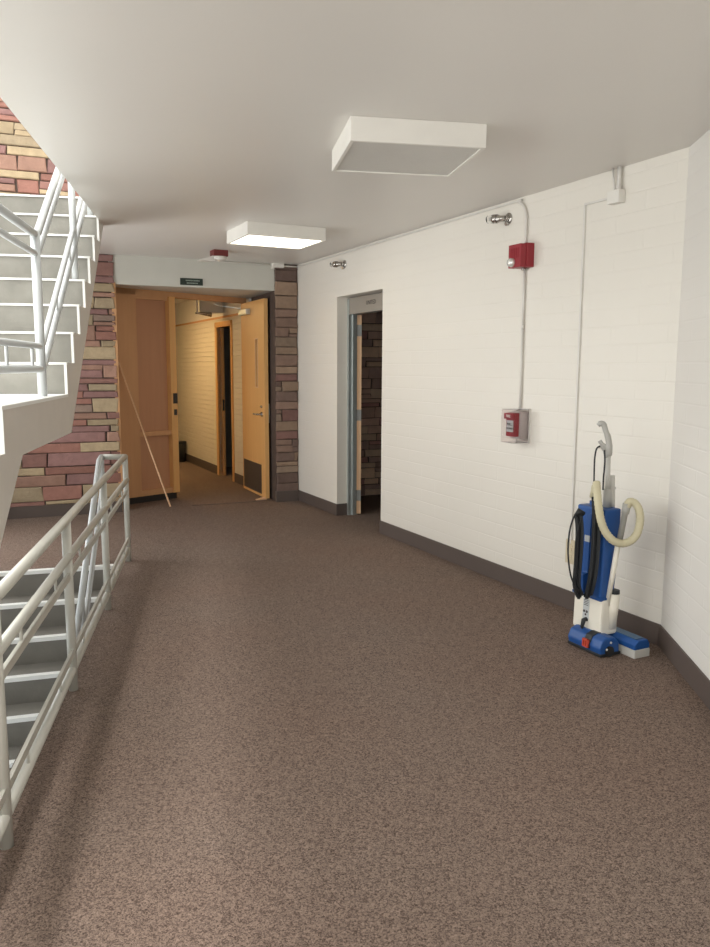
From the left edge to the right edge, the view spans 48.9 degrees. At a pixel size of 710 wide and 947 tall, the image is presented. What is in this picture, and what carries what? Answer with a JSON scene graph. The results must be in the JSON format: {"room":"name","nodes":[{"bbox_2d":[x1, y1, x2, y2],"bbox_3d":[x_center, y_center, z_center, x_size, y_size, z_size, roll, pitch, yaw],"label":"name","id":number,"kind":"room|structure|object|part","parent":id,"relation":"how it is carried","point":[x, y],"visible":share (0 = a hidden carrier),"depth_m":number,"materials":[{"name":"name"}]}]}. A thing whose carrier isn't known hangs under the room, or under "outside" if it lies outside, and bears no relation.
{"room":"school corridor","nodes":[
{"label":"school corridor","id":0,"kind":"room"},
{"bbox_2d":[175,298,188,303],"bbox_3d":[-3.537,-2.700,11.909,2.060,0.100,6.620,-4,9,-26],"label":"ceiling","id":1,"kind":"structure","parent":0,"point":[176,300],"depth_m":11.96,"materials":[{"name":"paint"}]},
{"bbox_2d":[195,300,222,313],"bbox_3d":[-1.920,-2.265,10.254,0.310,0.300,0.200,-4,9,-26],"label":"box","id":2,"kind":"object","parent":1,"relation":"hanging from","point":[203,306],"visible":0.37,"depth_m":10.17,"materials":[{"name":"paint"}]},
{"bbox_2d":[0,98,382,506],"bbox_3d":[-1.193,-2.456,8.344,6.359,5.600,0.234,-3,8,-22],"label":"wall","id":3,"kind":"structure","parent":0,"point":[61,470],"depth_m":7.84,"materials":[{"name":"stone"}]},
{"bbox_2d":[111,282,122,503],"bbox_3d":[-2.545,-0.799,8.249,0.042,2.330,0.632,-3,8,-22],"label":"trim","id":4,"kind":"structure","parent":3,"relation":"attached to","point":[114,286],"depth_m":7.92,"materials":[{"name":"brown wood"}]},
{"bbox_2d":[7,490,298,518],"bbox_3d":[-2.367,0.334,8.125,3.748,0.120,0.042,-3,8,-22],"label":"baseboard","id":5,"kind":"structure","parent":3,"relation":"attached to","point":[291,495],"depth_m":7.85,"materials":[{"name":"plastic"}]},
{"bbox_2d":[192,500,270,505],"bbox_3d":[-1.356,0.326,8.643,0.890,0.006,0.017,-3,8,-22],"label":"trim","id":6,"kind":"structure","parent":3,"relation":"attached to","point":[265,500],"depth_m":8.62,"materials":[{"name":"plastic"}]},
{"bbox_2d":[175,298,250,475],"bbox_3d":[-2.660,-1.457,12.441,0.161,2.500,6.560,-4,9,-26],"label":"wall","id":7,"kind":"structure","parent":0,"point":[195,342],"depth_m":11.42,"materials":[{"name":"brick"}]},
{"bbox_2d":[116,287,245,504],"bbox_3d":[-1.958,-0.890,8.903,0.104,2.340,1.913,8,11,43],"label":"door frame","id":8,"kind":"structure","parent":7,"relation":"attached to","point":[146,325],"depth_m":8.61,"materials":[{"name":"brown wood"}]},
{"bbox_3d":[-2.252,-0.874,8.641,0.015,2.225,0.399,8,11,43],"label":"recessed panel","id":9,"kind":"part","parent":8,"relation":"part of","materials":[{"name":"brown wood"}]},
{"bbox_3d":[-2.230,-0.120,8.720,0.055,0.710,0.399,8,11,43],"label":"rail","id":10,"kind":"part","parent":8,"relation":"part of","materials":[{"name":"brown wood"}]},
{"bbox_3d":[-2.021,-0.845,8.770,0.006,0.115,0.055,8,11,43],"label":"strike plate","id":11,"kind":"part","parent":8,"relation":"part of","materials":[{"name":"metal"}]},
{"bbox_2d":[176,313,237,326],"bbox_3d":[-2.738,-2.345,12.313,0.038,0.025,6.500,-4,9,-26],"label":"trim","id":12,"kind":"structure","parent":7,"relation":"attached to","point":[236,314],"depth_m":10.88,"materials":[{"name":"brown wood"}]},
{"bbox_2d":[185,453,243,485],"bbox_3d":[-2.756,-0.277,12.591,0.016,0.120,6.500,-4,9,-26],"label":"baseboard","id":13,"kind":"structure","parent":7,"relation":"attached to","point":[201,463],"depth_m":11.41,"materials":[{"name":"plastic"}]},
{"bbox_2d":[214,320,234,481],"bbox_3d":[-1.344,-0.999,10.642,0.918,2.090,0.745,-4,9,-26],"label":"door frame","id":14,"kind":"structure","parent":7,"relation":"in","point":[218,325],"depth_m":10.66,"materials":[{"name":"brown wood"}]},
{"bbox_2d":[214,298,269,498],"bbox_3d":[-1.230,-0.881,9.166,0.343,2.233,0.970,-7,11,-43],"label":"door","id":15,"kind":"structure","parent":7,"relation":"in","point":[254,314],"depth_m":9.02,"materials":[{"name":"brown wood"}]},
{"bbox_3d":[-1.219,0.024,9.287,0.003,0.340,0.686,-3,9,-25],"label":"kick plate","id":16,"kind":"part","parent":15,"relation":"part of","materials":[{"name":"brown metal"}]},
{"bbox_3d":[-1.108,-0.711,8.868,0.073,0.128,0.158,-3,9,-25],"label":"lever handle","id":17,"kind":"part","parent":15,"relation":"part of","materials":[{"name":"silver metal"}]},
{"bbox_2d":[224,327,231,466],"bbox_3d":[-0.845,-1.268,10.931,1.740,2.550,2.300,-4,9,-26],"label":"wall","id":18,"kind":"structure","parent":0,"point":[227,364],"depth_m":11.61,"materials":[{"name":"concrete"}]},
{"bbox_2d":[251,264,298,499],"bbox_3d":[-0.933,-1.038,9.059,0.265,2.600,0.982,-3,8,-22],"label":"wall","id":19,"kind":"structure","parent":0,"point":[283,382],"depth_m":8.64,"materials":[{"name":"stone"}]},
{"bbox_2d":[271,263,283,268],"bbox_3d":[-0.838,-2.228,8.392,0.140,0.059,0.075,-3,8,-22],"label":"junction box","id":20,"kind":"object","parent":19,"relation":"attached to","point":[273,265],"visible":1,"depth_m":8.36,"materials":[{"name":"white metal"}]},
{"bbox_2d":[0,461,709,946],"bbox_3d":[-0.962,0.701,6.741,8.800,0.220,19.700,-1,8,-10],"label":"floor","id":21,"kind":"structure","parent":0,"point":[288,723],"depth_m":3.02,"materials":[{"name":"carpet"}]},
{"bbox_2d":[0,194,102,545],"bbox_3d":[-2.285,-0.440,3.859,1.446,2.808,4.840,-1,8,-10],"label":"concrete staircase","id":22,"kind":"structure","parent":21,"relation":"on","point":[29,421],"depth_m":4.92,"materials":[{"name":"paint"}]},
{"bbox_2d":[0,167,92,395],"bbox_3d":[-1.753,-1.621,4.469,0.047,2.324,3.362,-1,8,-10],"label":"guard railing","id":23,"kind":"object","parent":22,"relation":"on","point":[45,333],"visible":0.68,"depth_m":4.22,"materials":[{"name":"white metal"}]},
{"bbox_3d":[-1.751,-2.032,4.413,0.042,1.495,3.362,-1,8,-10],"label":"rail","id":24,"kind":"part","parent":23,"relation":"part of","materials":[{"name":"white metal"}]},
{"bbox_3d":[-1.751,-1.933,4.425,0.032,1.486,3.359,-1,8,-10],"label":"rail","id":25,"kind":"part","parent":23,"relation":"part of","materials":[{"name":"white metal"}]},
{"bbox_3d":[-1.681,-0.839,4.147,0.047,0.860,0.048,-1,8,-10],"label":"post","id":26,"kind":"part","parent":23,"relation":"part of","materials":[{"name":"white metal"}]},
{"bbox_3d":[-1.753,-1.458,4.490,0.034,1.488,3.360,-1,8,-10],"label":"rail","id":27,"kind":"part","parent":23,"relation":"part of","materials":[{"name":"white metal"}]},
{"bbox_3d":[-1.882,-1.755,5.195,0.043,0.920,0.044,-1,8,-10],"label":"post","id":28,"kind":"part","parent":23,"relation":"part of","materials":[{"name":"white metal"}]},
{"bbox_3d":[-2.015,-2.407,5.881,0.043,0.920,0.044,-1,8,-10],"label":"post","id":29,"kind":"part","parent":23,"relation":"part of","materials":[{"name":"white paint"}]},
{"bbox_2d":[0,564,112,768],"bbox_3d":[-2.257,2.413,4.191,1.505,2.946,3.740,-1,8,-10],"label":"concrete staircase","id":30,"kind":"structure","parent":21,"relation":"attached to","point":[31,679],"depth_m":5.39,"materials":[{"name":"paint"}]},
{"bbox_2d":[75,454,104,637],"bbox_3d":[-1.670,1.337,4.617,0.042,2.583,3.055,-1,8,-10],"label":"guard railing","id":31,"kind":"object","parent":30,"relation":"on","point":[83,603],"visible":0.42,"depth_m":5.26,"materials":[{"name":"white metal"}]},
{"bbox_3d":[-1.745,1.165,5.026,0.038,0.757,0.038,-1,8,-10],"label":"post","id":32,"kind":"part","parent":31,"relation":"part of","materials":[{"name":"white metal"}]},
{"bbox_3d":[-1.669,1.399,4.620,0.028,2.258,3.036,-1,8,-10],"label":"rail","id":33,"kind":"part","parent":31,"relation":"part of","materials":[{"name":"white metal"}]},
{"bbox_3d":[-1.927,0.287,5.969,0.041,0.800,0.042,-1,8,-10],"label":"post","id":34,"kind":"part","parent":31,"relation":"part of","materials":[{"name":"white metal"}]},
{"bbox_2d":[0,454,130,849],"bbox_3d":[-1.381,0.597,3.583,0.190,0.836,5.011,-1,8,-10],"label":"guard railing","id":35,"kind":"object","parent":21,"relation":"on","point":[13,782],"visible":0.99,"depth_m":3.26,"materials":[{"name":"metal"}]},
{"bbox_3d":[-1.095,0.773,2.402,0.041,0.810,0.042,-1,8,-10],"label":"post","id":36,"kind":"part","parent":35,"relation":"part of","materials":[{"name":"metal"}]},
{"bbox_3d":[-1.382,0.214,3.530,0.184,0.061,5.011,-1,8,-10],"label":"rail","id":37,"kind":"part","parent":35,"relation":"part of","materials":[{"name":"metal"}]},
{"bbox_3d":[-1.307,0.374,3.575,0.038,0.038,4.930,-1,8,-10],"label":"rail","id":38,"kind":"part","parent":35,"relation":"part of","materials":[{"name":"metal"}]},
{"bbox_3d":[-1.313,0.609,3.591,0.041,0.810,0.042,-1,8,-10],"label":"post","id":39,"kind":"part","parent":35,"relation":"part of","materials":[{"name":"metal"}]},
{"bbox_3d":[-1.535,0.444,4.800,0.041,0.810,0.042,-1,8,-10],"label":"post","id":40,"kind":"part","parent":35,"relation":"part of","materials":[{"name":"metal"}]},
{"bbox_3d":[-1.755,0.279,5.999,0.041,0.810,0.042,-1,8,-10],"label":"post","id":41,"kind":"part","parent":35,"relation":"part of","materials":[{"name":"metal"}]},
{"bbox_2d":[118,362,170,506],"bbox_3d":[-2.239,-0.409,8.306,0.528,1.542,0.022,1,8,4],"label":"wood strip","id":42,"kind":"object","parent":21,"relation":"on","point":[118,362],"visible":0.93,"depth_m":8.30,"materials":[{"name":"beige wood"}]},
{"bbox_2d":[179,441,185,461],"bbox_3d":[-2.804,-0.349,12.382,0.250,0.320,0.250,-1,8,-10],"label":"waste bin","id":43,"kind":"object","parent":21,"relation":"on","point":[182,444],"visible":0.44,"depth_m":12.31,"materials":[{"name":"black plastic"}]},
{"bbox_2d":[567,421,649,658],"bbox_3d":[1.314,0.339,4.115,0.343,1.226,0.382,-4,9,-26],"label":"vacuum cleaner","id":44,"kind":"object","parent":21,"relation":"on","point":[599,529],"visible":1,"depth_m":4.12,"materials":[{"name":"blue plastic"}]},
{"bbox_3d":[1.220,0.244,4.108,0.189,0.781,0.058,-2,8,-17],"label":"power cord","id":45,"kind":"part","parent":44,"relation":"part of","materials":[{"name":"black rubber"}]},
{"bbox_2d":[609,594,619,628],"bbox_3d":[1.380,0.733,4.177,0.069,0.193,0.068,-4,9,-26],"label":"tube","id":46,"kind":"object","parent":44,"relation":"attached to","point":[614,599],"depth_m":4.15,"materials":[{"name":"white plastic"}]},
{"bbox_2d":[0,0,709,264],"bbox_3d":[-0.022,-1.554,2.513,4.900,0.200,12.034,-3,8,-21],"label":"ceiling","id":47,"kind":"structure","parent":0,"point":[179,125],"depth_m":3.21,"materials":[{"name":"paint"}]},
{"bbox_2d":[108,254,274,298],"bbox_3d":[-1.915,-2.176,8.727,1.740,0.305,1.350,-3,8,-22],"label":"beam","id":48,"kind":"structure","parent":47,"relation":"attached to","point":[239,280],"depth_m":8.15,"materials":[{"name":"paint"}]},
{"bbox_2d":[180,278,202,285],"bbox_3d":[-1.697,-1.991,8.101,0.236,0.070,0.010,-3,8,-22],"label":"door sign","id":49,"kind":"object","parent":48,"relation":"attached to","point":[183,281],"visible":1,"depth_m":8.10,"materials":[{"name":"plastic"}]},
{"bbox_2d":[214,261,269,264],"bbox_3d":[-1.233,-2.230,8.258,0.690,0.014,0.011,-3,8,-22],"label":"cable","id":50,"kind":"object","parent":48,"relation":"attached to","point":[214,261],"visible":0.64,"depth_m":8.28,"materials":[{"name":"paint"}]},
{"bbox_2d":[198,249,227,261],"bbox_3d":[-1.359,-2.079,7.449,0.275,0.106,0.150,-4,9,-26],"label":"fire alarm","id":51,"kind":"object","parent":47,"relation":"attached to","point":[218,255],"visible":1,"depth_m":7.41,"materials":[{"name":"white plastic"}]},
{"bbox_2d":[227,221,325,249],"bbox_3d":[-0.645,-1.926,6.331,0.655,0.100,0.530,-4,9,-26],"label":"ceiling light","id":52,"kind":"object","parent":47,"relation":"attached to","point":[249,233],"visible":1,"depth_m":6.18,"materials":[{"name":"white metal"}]},
{"bbox_2d":[232,235,318,247],"bbox_3d":[-0.645,-1.886,6.336,0.617,0.006,0.492,-4,9,-26],"label":"diffuser","id":53,"kind":"object","parent":52,"relation":"attached to","point":[275,241],"depth_m":6.28,"materials":[{"name":"white plastic"}]},
{"bbox_2d":[332,116,486,176],"bbox_3d":[0.241,-1.572,3.783,0.630,0.105,0.570,-1,8,-10],"label":"ceiling light","id":54,"kind":"object","parent":47,"relation":"attached to","point":[371,145],"visible":1,"depth_m":3.57,"materials":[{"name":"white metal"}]},
{"bbox_2d":[337,142,478,174],"bbox_3d":[0.240,-1.529,3.789,0.592,0.006,0.532,-1,8,-10],"label":"diffuser","id":55,"kind":"object","parent":54,"relation":"attached to","point":[392,158],"depth_m":3.76,"materials":[{"name":"white plastic"}]},
{"bbox_2d":[297,147,688,623],"bbox_3d":[0.613,-0.671,6.417,0.201,2.600,5.260,-4,9,-26],"label":"wall","id":56,"kind":"structure","parent":0,"point":[452,316],"depth_m":5.21,"materials":[{"name":"paint"}]},
{"bbox_2d":[330,260,345,268],"bbox_3d":[-0.159,-2.000,7.482,0.185,0.088,0.070,4,9,26],"label":"wall spotlight","id":57,"kind":"object","parent":56,"relation":"attached to","point":[334,264],"visible":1,"depth_m":7.45,"materials":[{"name":"silver metal"}]},
{"bbox_2d":[333,261,341,267],"bbox_3d":[-0.162,-2.007,7.473,0.089,0.061,0.060,6,10,38],"label":"socket","id":58,"kind":"object","parent":57,"relation":"attached to","point":[335,264],"depth_m":7.46,"materials":[{"name":"silver metal"}]},
{"bbox_3d":[-0.114,-1.996,7.458,0.035,0.088,0.076,-4,9,-26],"label":"mounting plate","id":59,"kind":"part","parent":57,"relation":"part of","materials":[{"name":"silver metal"}]},
{"bbox_2d":[347,293,382,514],"bbox_3d":[0.093,-0.646,7.805,0.317,2.170,1.659,-2,8,-13],"label":"door frame","id":60,"kind":"structure","parent":56,"relation":"in","point":[372,303],"depth_m":7.82,"materials":[{"name":"paint"}]},
{"bbox_2d":[296,199,526,267],"bbox_3d":[0.220,-1.880,6.799,0.019,0.288,3.994,-4,9,-26],"label":"conduit","id":61,"kind":"object","parent":56,"relation":"attached to","point":[520,200],"visible":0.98,"depth_m":5.83,"materials":[{"name":"metal"}]},
{"bbox_2d":[299,490,658,645],"bbox_3d":[0.558,0.559,6.574,0.128,0.120,5.194,-4,9,-26],"label":"baseboard","id":62,"kind":"structure","parent":56,"relation":"attached to","point":[647,629],"depth_m":5.57,"materials":[{"name":"plastic"}]},
{"bbox_2d":[486,213,511,225],"bbox_3d":[0.967,-1.700,5.231,0.185,0.088,0.070,4,9,26],"label":"wall spotlight","id":63,"kind":"object","parent":56,"relation":"attached to","point":[495,218],"visible":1,"depth_m":5.21,"materials":[{"name":"silver metal"}]},
{"bbox_3d":[0.913,-1.714,5.261,0.057,0.055,0.054,7,10,39],"label":"lamp shade","id":64,"kind":"part","parent":63,"relation":"part of","materials":[{"name":"clear glass"}]},
{"bbox_2d":[491,214,504,223],"bbox_3d":[0.965,-1.707,5.222,0.089,0.061,0.060,6,10,38],"label":"socket","id":65,"kind":"object","parent":63,"relation":"attached to","point":[495,218],"depth_m":5.21,"materials":[{"name":"silver metal"}]},
{"bbox_3d":[1.012,-1.696,5.207,0.035,0.088,0.076,-4,9,-26],"label":"mounting plate","id":66,"kind":"part","parent":63,"relation":"part of","materials":[{"name":"silver metal"}]},
{"bbox_2d":[501,408,530,442],"bbox_3d":[1.063,-0.317,5.166,0.135,0.228,0.142,-4,9,-26],"label":"alarm pull station","id":67,"kind":"object","parent":56,"relation":"attached to","point":[515,422],"visible":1,"depth_m":5.12,"materials":[{"name":"plastic"}]},
{"bbox_3d":[1.118,-0.320,5.194,0.012,0.228,0.142,-4,9,-26],"label":"frame","id":68,"kind":"part","parent":67,"relation":"part of","materials":[{"name":"paint"}]},
{"bbox_2d":[507,242,534,270],"bbox_3d":[1.058,-1.398,5.032,0.142,0.165,0.130,-4,9,-26],"label":"fire alarm strobe","id":69,"kind":"object","parent":56,"relation":"attached to","point":[521,255],"visible":1,"depth_m":4.99,"materials":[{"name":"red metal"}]},
{"bbox_3d":[1.044,-1.400,5.025,0.049,0.146,0.124,-4,9,-26],"label":"plate","id":70,"kind":"part","parent":69,"relation":"part of","materials":[{"name":"red plastic"}]},
{"bbox_2d":[519,270,525,408],"bbox_3d":[1.102,-0.888,5.138,0.020,0.940,0.019,-4,9,-26],"label":"conduit","id":71,"kind":"object","parent":56,"relation":"attached to","point":[524,271],"visible":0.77,"depth_m":5.13,"materials":[{"name":"metal"}]},
{"bbox_2d":[565,539,574,564],"bbox_3d":[1.338,0.485,4.846,0.016,0.150,0.080,-4,9,-26],"label":"wall outlet","id":72,"kind":"object","parent":56,"relation":"attached to","point":[572,545],"visible":0.67,"depth_m":4.83,"materials":[{"name":"beige plastic"}]},
{"bbox_2d":[570,198,606,543],"bbox_3d":[1.390,-0.560,4.611,0.012,2.035,0.217,-4,9,-26],"label":"surface raceway","id":73,"kind":"object","parent":56,"relation":"attached to","point":[603,199],"visible":0.82,"depth_m":4.68,"materials":[{"name":"paint"}]},
{"bbox_2d":[607,189,624,204],"bbox_3d":[1.448,-1.533,4.326,0.050,0.070,0.090,-4,9,-26],"label":"junction box","id":74,"kind":"object","parent":56,"relation":"attached to","point":[614,197],"visible":1,"depth_m":4.30,"materials":[{"name":"white metal"}]},
{"bbox_2d":[612,166,621,189],"bbox_3d":[1.447,-1.631,4.323,0.026,0.127,0.072,-4,9,-26],"label":"conduit","id":75,"kind":"object","parent":56,"relation":"attached to","point":[619,168],"visible":0.93,"depth_m":4.30,"materials":[{"name":"metal"}]},
{"bbox_2d":[661,130,709,679],"bbox_3d":[1.609,-0.132,2.496,0.200,2.600,3.200,1,8,6],"label":"wall","id":76,"kind":"structure","parent":0,"point":[685,616],"depth_m":3.78,"materials":[{"name":"white paint"}]},
{"bbox_2d":[658,624,709,709],"bbox_3d":[1.498,1.095,2.676,0.012,0.120,3.204,1,8,6],"label":"baseboard","id":77,"kind":"structure","parent":76,"relation":"attached to","point":[698,681],"depth_m":3.79,"materials":[{"name":"plastic"}]},
{"bbox_3d":[-2.037,-2.226,10.032,0.027,0.320,0.028,-1,8,-10],"label":"pipe","id":78,"kind":"object","parent":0,"visible":0},
{"bbox_2d":[195,312,211,316],"bbox_3d":[-1.961,-2.057,10.094,0.212,0.060,0.060,-4,9,-26],"label":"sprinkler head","id":79,"kind":"object","parent":78,"relation":"attached to","point":[209,314],"visible":1,"depth_m":10.09}
]}

